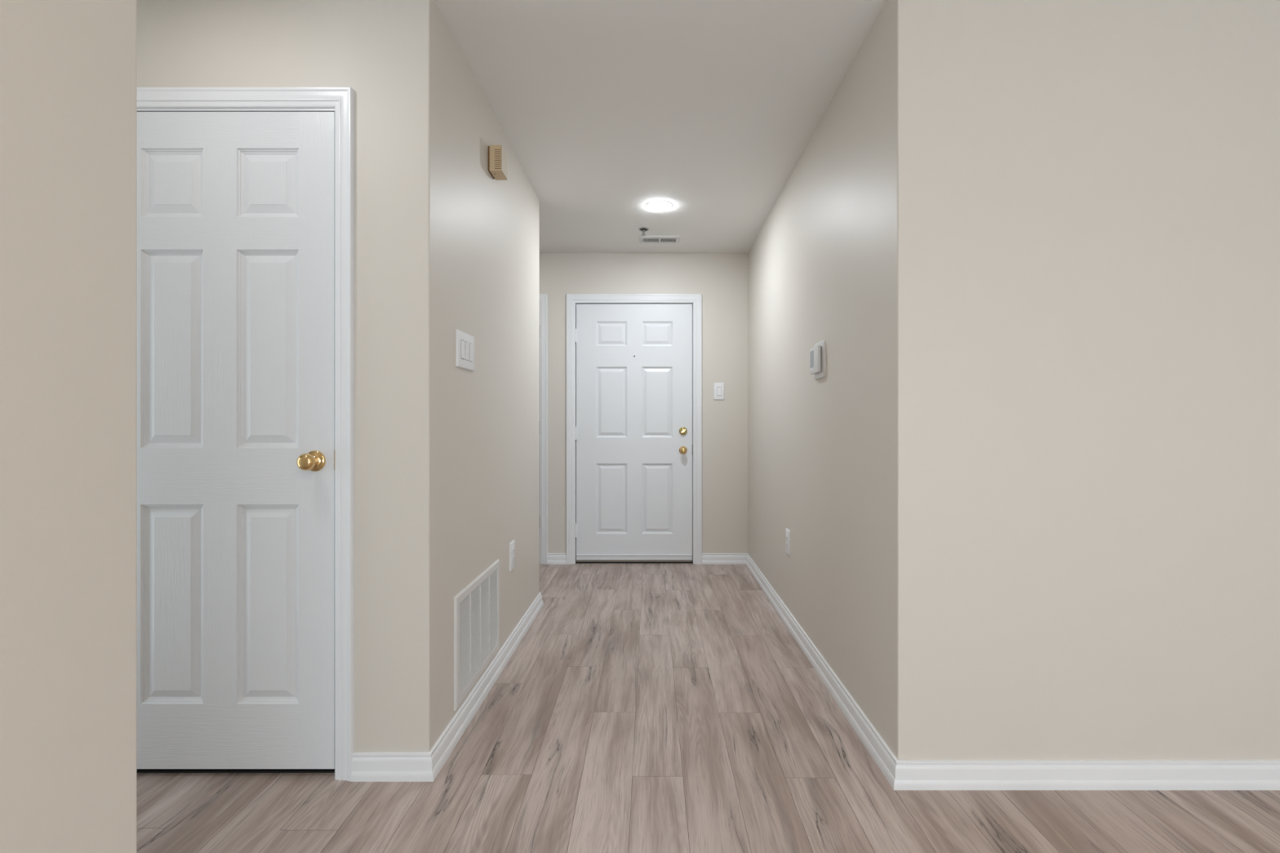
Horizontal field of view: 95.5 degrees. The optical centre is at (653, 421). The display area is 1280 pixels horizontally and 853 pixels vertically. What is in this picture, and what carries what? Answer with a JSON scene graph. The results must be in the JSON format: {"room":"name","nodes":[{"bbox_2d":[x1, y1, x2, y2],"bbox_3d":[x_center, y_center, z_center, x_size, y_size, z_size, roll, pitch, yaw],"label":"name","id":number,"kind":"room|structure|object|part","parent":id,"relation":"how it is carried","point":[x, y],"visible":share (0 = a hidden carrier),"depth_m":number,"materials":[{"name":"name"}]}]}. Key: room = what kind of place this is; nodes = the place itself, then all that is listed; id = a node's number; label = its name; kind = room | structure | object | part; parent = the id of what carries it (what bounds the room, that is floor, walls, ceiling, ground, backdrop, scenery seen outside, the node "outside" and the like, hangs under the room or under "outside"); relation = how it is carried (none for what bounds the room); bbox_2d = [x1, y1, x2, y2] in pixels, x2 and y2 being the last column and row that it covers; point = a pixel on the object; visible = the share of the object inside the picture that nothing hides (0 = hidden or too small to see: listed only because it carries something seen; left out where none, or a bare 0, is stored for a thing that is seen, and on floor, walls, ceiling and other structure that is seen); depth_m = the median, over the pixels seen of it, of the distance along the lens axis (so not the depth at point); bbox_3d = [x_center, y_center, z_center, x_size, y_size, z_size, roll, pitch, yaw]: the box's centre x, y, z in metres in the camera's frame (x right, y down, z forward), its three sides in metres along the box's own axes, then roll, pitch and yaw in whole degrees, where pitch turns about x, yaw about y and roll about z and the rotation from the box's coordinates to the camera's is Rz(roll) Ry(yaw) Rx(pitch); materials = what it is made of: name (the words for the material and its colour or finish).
{"room":"apartment entry hallway","nodes":[
{"label":"apartment entry hallway","id":0,"kind":"room"},
{"bbox_2d":[0,0,136,852],"bbox_3d":[-1.804,-0.124,-1.411,2.191,2.495,4.419,0,0,0],"label":"wall","id":1,"kind":"structure","parent":0,"point":[68,68],"depth_m":0.70,"materials":[{"name":"beige paint"}]},
{"bbox_2d":[136,0,539,751],"bbox_3d":[-1.799,-0.120,2.687,2.202,2.489,1.706,0,0,0],"label":"wall","id":2,"kind":"structure","parent":0,"point":[446,455],"depth_m":1.83,"materials":[{"name":"beige paint"}]},
{"bbox_2d":[136,87,354,781],"bbox_3d":[-1.379,0.039,1.860,0.865,2.170,0.179,0,0,0],"label":"door","id":3,"kind":"structure","parent":2,"relation":"in","point":[245,196],"depth_m":1.84,"materials":[{"name":"white paint"}]},
{"bbox_3d":[-1.379,0.062,1.891,0.782,2.124,0.115,0,0,0],"label":"frame","id":4,"kind":"part","parent":3,"relation":"part of","materials":[{"name":"white paint"}]},
{"bbox_3d":[-1.070,0.125,1.797,0.054,0.054,0.054,0,0,0],"label":"knob","id":5,"kind":"part","parent":3,"relation":"part of","materials":[{"name":"gold metal"}]},
{"bbox_2d":[350,592,543,782],"bbox_3d":[-0.988,1.083,2.687,0.623,0.082,1.748,0,0,0],"label":"baseboard","id":6,"kind":"structure","parent":2,"relation":"attached to","point":[366,766],"depth_m":1.90,"materials":[{"name":"white paint"}]},
{"bbox_2d":[455,328,474,371],"bbox_3d":[-0.700,-0.263,2.168,0.014,0.134,0.186,0,0,0],"label":"light switch","id":7,"kind":"object","parent":2,"relation":"attached to","point":[464,343],"visible":1,"depth_m":2.15,"materials":[{"name":"white plastic"}]},
{"bbox_2d":[453,559,499,711],"bbox_3d":[-0.701,0.822,2.339,0.011,0.402,0.566,0,0,0],"label":"air vent","id":8,"kind":"object","parent":2,"relation":"in","point":[477,606],"visible":1,"depth_m":2.27,"materials":[{"name":"white metal"}]},
{"bbox_2d":[488,144,507,180],"bbox_3d":[-0.674,-1.116,2.510,0.061,0.111,0.099,0,0,0],"label":"door chime","id":9,"kind":"object","parent":2,"relation":"attached to","point":[497,156],"visible":1,"depth_m":2.46,"materials":[{"name":"brown plastic"}]},
{"bbox_2d":[509,539,515,571],"bbox_3d":[-0.698,0.661,2.868,0.009,0.137,0.086,0,0,0],"label":"wall outlet","id":10,"kind":"object","parent":2,"relation":"attached to","point":[512,544],"visible":1,"depth_m":2.85,"materials":[{"name":"white plastic"}]},
{"bbox_2d":[539,253,747,553],"bbox_3d":[-1.014,-0.106,4.663,3.771,2.460,0.140,0,0,0],"label":"wall","id":11,"kind":"structure","parent":0,"point":[721,278],"depth_m":4.59,"materials":[{"name":"beige paint"}]},
{"bbox_2d":[539,293,547,564],"bbox_3d":[-1.315,0.060,4.634,0.949,2.128,0.198,0,0,0],"label":"door frame","id":12,"kind":"structure","parent":11,"relation":"in","point":[543,297],"depth_m":4.58,"materials":[{"name":"white paint"}]},
{"bbox_2d":[546,553,566,564],"bbox_3d":[-0.766,1.083,4.582,0.150,0.082,0.021,0,0,0],"label":"baseboard","id":13,"kind":"structure","parent":11,"relation":"attached to","point":[552,558],"depth_m":4.58,"materials":[{"name":"white paint"}]},
{"bbox_3d":[-0.766,1.110,4.575,0.150,0.028,0.007,0,0,0],"label":"shoe moulding","id":14,"kind":"part","parent":13,"relation":"part of","materials":[{"name":"white paint"}]},
{"bbox_2d":[566,293,702,564],"bbox_3d":[-0.157,0.060,4.632,1.069,2.128,0.202,0,0,0],"label":"door","id":15,"kind":"structure","parent":11,"relation":"in","point":[634,361],"depth_m":4.60,"materials":[{"name":"white paint"}]},
{"bbox_3d":[0.231,0.228,4.563,0.052,0.052,0.052,0,0,0],"label":"knob","id":16,"kind":"part","parent":15,"relation":"part of","materials":[{"name":"gold metal"}]},
{"bbox_2d":[714,382,724,399],"bbox_3d":[0.514,-0.238,4.587,0.082,0.134,0.013,0,0,0],"label":"light switch","id":17,"kind":"object","parent":11,"relation":"attached to","point":[718,387],"visible":1,"depth_m":4.59,"materials":[{"name":"white plastic"}]},
{"bbox_2d":[434,0,886,253],"bbox_3d":[0.310,-1.413,0.560,6.820,0.166,8.360,0,0,0],"label":"ceiling","id":18,"kind":"structure","parent":0,"point":[608,109],"depth_m":2.44,"materials":[{"name":"white paint"}]},
{"bbox_2d":[638,227,648,235],"bbox_3d":[-0.071,-1.317,4.045,0.074,0.045,0.074,0,-1,0],"label":"sprinkler","id":19,"kind":"object","parent":18,"relation":"attached to","point":[643,230],"visible":1,"depth_m":4.04,"materials":[{"name":"silver metal"}]},
{"bbox_2d":[645,200,672,210],"bbox_3d":[0.034,-1.337,3.615,0.166,0.009,0.166,0,-1,0],"label":"recessed light","id":20,"kind":"object","parent":18,"relation":"in","point":[654,205],"visible":1,"depth_m":3.60,"materials":[{"name":"white glass"}]},
{"bbox_2d":[639,235,679,243],"bbox_3d":[0.042,-1.329,4.262,0.296,0.012,0.160,0,-1,0],"label":"ceiling vent","id":21,"kind":"object","parent":18,"relation":"in","point":[642,239],"visible":1,"depth_m":4.25,"materials":[{"name":"white metal"}]},
{"bbox_2d":[136,563,1279,852],"bbox_3d":[0.310,1.174,0.560,6.820,0.100,8.360,0,0,0],"label":"floor","id":22,"kind":"structure","parent":0,"point":[643,708],"depth_m":1.79,"materials":[{"name":"laminate"}]},
{"bbox_2d":[747,0,1279,759],"bbox_3d":[2.231,-0.120,3.192,2.979,2.489,2.801,0,0,0],"label":"wall","id":23,"kind":"structure","parent":0,"point":[1027,493],"depth_m":1.79,"materials":[{"name":"beige paint"}]},
{"bbox_2d":[786,528,790,555],"bbox_3d":[0.742,0.669,3.225,0.009,0.137,0.086,0,0,0],"label":"wall outlet","id":24,"kind":"object","parent":23,"relation":"attached to","point":[788,531],"visible":1,"depth_m":3.21,"materials":[{"name":"white plastic"}]},
{"bbox_2d":[809,340,826,379],"bbox_3d":[0.734,-0.275,2.615,0.030,0.166,0.170,0,0,0],"label":"thermostat","id":25,"kind":"object","parent":23,"relation":"attached to","point":[817,353],"visible":1,"depth_m":2.56,"materials":[{"name":"white plastic"}]},
{"bbox_2d":[702,553,1279,790],"bbox_3d":[1.979,1.083,3.182,3.202,0.082,2.822,0,0,0],"label":"baseboard","id":26,"kind":"structure","parent":23,"relation":"attached to","point":[901,775],"depth_m":1.78,"materials":[{"name":"white paint"}]},
{"bbox_3d":[0.552,1.110,4.575,0.349,0.028,0.007,0,0,0],"label":"shoe moulding","id":27,"kind":"part","parent":26,"relation":"part of","materials":[{"name":"white paint"}]}
]}

